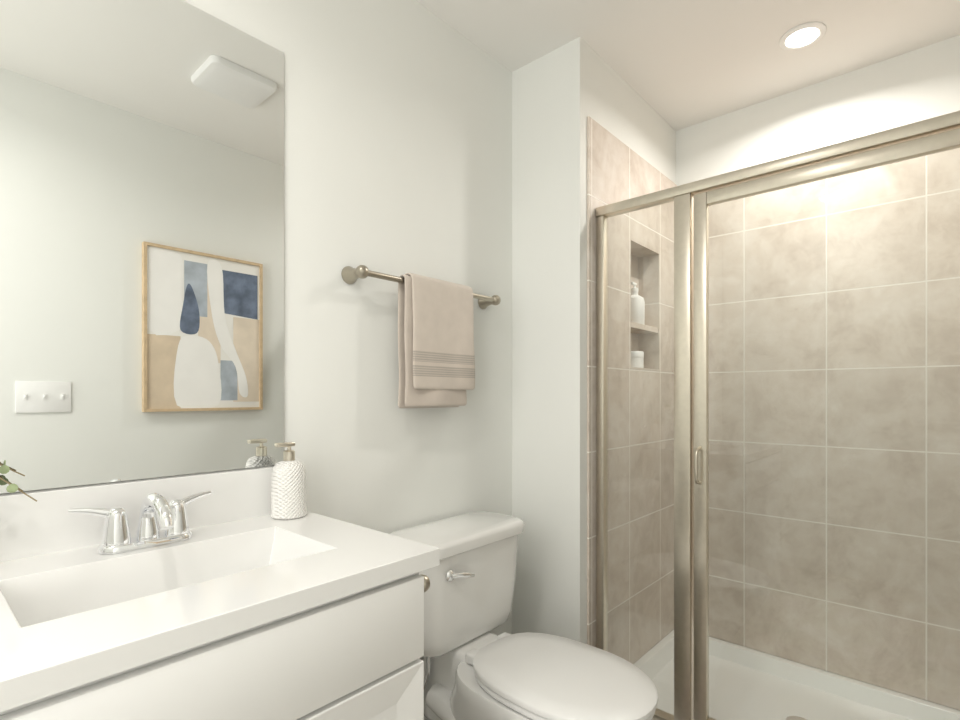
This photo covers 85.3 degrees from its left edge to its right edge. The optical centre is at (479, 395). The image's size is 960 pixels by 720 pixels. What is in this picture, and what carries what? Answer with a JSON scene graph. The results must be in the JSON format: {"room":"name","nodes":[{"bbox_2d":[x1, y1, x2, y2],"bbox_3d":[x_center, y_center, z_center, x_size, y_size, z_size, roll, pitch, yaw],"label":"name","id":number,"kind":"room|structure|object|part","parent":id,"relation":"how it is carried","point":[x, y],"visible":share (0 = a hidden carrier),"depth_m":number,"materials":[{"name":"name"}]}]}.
{"room":"bathroom","nodes":[
{"label":"bathroom","id":0,"kind":"room"},
{"bbox_2d":[0,0,511,719],"bbox_3d":[-0.722,-0.030,1.138,0.106,2.440,2.438,0,0,42],"label":"wall","id":1,"kind":"structure","parent":0,"point":[141,239],"depth_m":1.25,"materials":[{"name":"white paint"}]},
{"bbox_2d":[341,265,500,308],"bbox_3d":[-0.150,-0.337,1.649,0.079,0.050,0.616,0,0,42],"label":"towel rail","id":2,"kind":"object","parent":1,"relation":"attached to","point":[350,275],"visible":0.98,"depth_m":1.46,"materials":[{"name":"silver metal"}]},
{"bbox_2d":[398,273,474,407],"bbox_3d":[-0.132,-0.163,1.631,0.064,0.403,0.290,0,0,42],"label":"towel","id":3,"kind":"object","parent":2,"relation":"hanging from","point":[436,357],"visible":1,"depth_m":1.59,"materials":[{"name":"beige fabric"}]},
{"bbox_2d":[512,37,675,643],"bbox_3d":[0.521,-0.030,2.311,0.400,2.440,0.968,0,0,42],"label":"wall","id":4,"kind":"structure","parent":0,"point":[561,94],"depth_m":1.91,"materials":[{"name":"paint"}]},
{"bbox_2d":[587,116,676,663],"bbox_3d":[0.618,0.049,2.184,0.102,2.078,0.812,0,0,42],"label":"tiled wall","id":5,"kind":"structure","parent":4,"relation":"attached to","point":[618,170],"depth_m":2.10,"materials":[{"name":"beige tile"}]},
{"bbox_2d":[631,351,643,367],"bbox_3d":[0.656,-0.151,2.235,0.088,0.072,0.088,0,0,42],"label":"jar","id":6,"kind":"object","parent":5,"relation":"in","point":[637,354],"depth_m":2.19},
{"bbox_2d":[631,282,644,323],"bbox_3d":[0.665,-0.391,2.244,0.084,0.185,0.084,0,0,42],"label":"bottle","id":7,"kind":"object","parent":5,"relation":"in","point":[635,303],"depth_m":2.21,"materials":[{"name":"white plastic"}]},
{"bbox_2d":[595,111,959,719],"bbox_3d":[0.842,0.207,1.508,1.130,1.766,0.073,0,0,42],"label":"shower door frame","id":8,"kind":"object","parent":4,"relation":"attached to","point":[694,201],"visible":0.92,"depth_m":1.63,"materials":[{"name":"silver metal"}]},
{"bbox_2d":[416,0,959,130],"bbox_3d":[0.176,-1.300,0.986,1.649,0.100,3.406,0,0,42],"label":"ceiling","id":9,"kind":"structure","parent":0,"point":[675,65],"depth_m":1.82,"materials":[{"name":"paint"}]},
{"bbox_2d":[779,22,825,49],"bbox_3d":[1.121,-1.246,1.814,0.140,0.007,0.140,0,0,42],"label":"recessed light","id":10,"kind":"object","parent":9,"relation":"in","point":[801,36],"visible":1,"depth_m":1.81,"materials":[{"name":"white"}]},
{"bbox_2d":[676,35,959,689],"bbox_3d":[1.425,-0.030,2.087,1.249,2.440,0.100,0,0,42],"label":"wall","id":11,"kind":"structure","parent":0,"point":[918,85],"depth_m":2.06,"materials":[{"name":"paint"}]},
{"bbox_2d":[709,148,959,709],"bbox_3d":[1.352,0.057,2.079,1.148,2.063,0.008,0,0,42],"label":"tile","id":12,"kind":"structure","parent":11,"relation":"attached to","point":[919,569],"depth_m":2.02,"materials":[{"name":"beige tile"}]},
{"bbox_3d":[0.176,1.240,0.986,1.649,0.100,3.406,0,0,42],"label":"floor","id":13,"kind":"structure","parent":0,"visible":0},
{"bbox_2d":[0,466,439,719],"bbox_3d":[-0.524,0.683,0.887,0.531,1.014,0.797,0,0,42],"label":"bathroom vanity","id":14,"kind":"object","parent":13,"relation":"on","point":[241,604],"depth_m":0.84,"materials":[{"name":"stone"}]},
{"bbox_2d":[0,460,36,501],"bbox_3d":[-0.830,0.156,0.824,0.086,0.267,0.206,0,0,42],"label":"plant","id":15,"kind":"object","parent":14,"relation":"on","point":[5,469],"visible":0.98,"depth_m":0.88,"materials":[{"name":"plant"}]},
{"bbox_2d":[68,491,210,554],"bbox_3d":[-0.613,0.237,0.984,0.148,0.104,0.243,0,0,42],"label":"faucet","id":16,"kind":"object","parent":14,"relation":"on","point":[172,517],"visible":1,"depth_m":0.98,"materials":[{"name":"silver metal"}]},
{"bbox_3d":[-0.348,0.408,0.702,0.018,0.148,0.717,0,0,42],"label":"drawer","id":17,"kind":"part","parent":14,"relation":"part of","materials":[{"name":"white wood"}]},
{"bbox_2d":[271,442,306,519],"bbox_3d":[-0.457,0.201,1.249,0.081,0.177,0.081,0,0,42],"label":"soap dispenser","id":18,"kind":"object","parent":14,"relation":"on","point":[288,493],"visible":1,"depth_m":1.22,"materials":[{"name":"white ceramic"}]},
{"bbox_3d":[-0.229,0.790,0.837,0.018,0.600,0.357,0,0,42],"label":"door","id":19,"kind":"part","parent":14,"relation":"part of","materials":[{"name":"white wood"}]},
{"bbox_3d":[-0.126,0.375,1.028,0.035,0.035,0.056,0,0,42],"label":"side knob mount","id":20,"kind":"part","parent":14,"relation":"part of","materials":[{"name":"silver metal"}]},
{"bbox_2d":[388,511,657,719],"bbox_3d":[0.118,0.797,1.448,0.745,0.786,0.456,0,0,42],"label":"toilet","id":21,"kind":"object","parent":13,"relation":"on","point":[475,668],"visible":0.85,"depth_m":1.44,"materials":[{"name":"ceramic"}]},
{"bbox_3d":[0.206,0.735,1.370,0.509,0.042,0.356,0,0,42],"label":"seat","id":22,"kind":"part","parent":21,"relation":"part of","materials":[{"name":"white plastic"}]},
{"bbox_2d":[633,630,959,719],"bbox_3d":[1.083,1.140,1.777,1.145,0.100,0.814,0,0,42],"label":"shower pan","id":23,"kind":"object","parent":13,"relation":"on","point":[806,694],"depth_m":1.99,"materials":[{"name":"plastic"}]}
]}

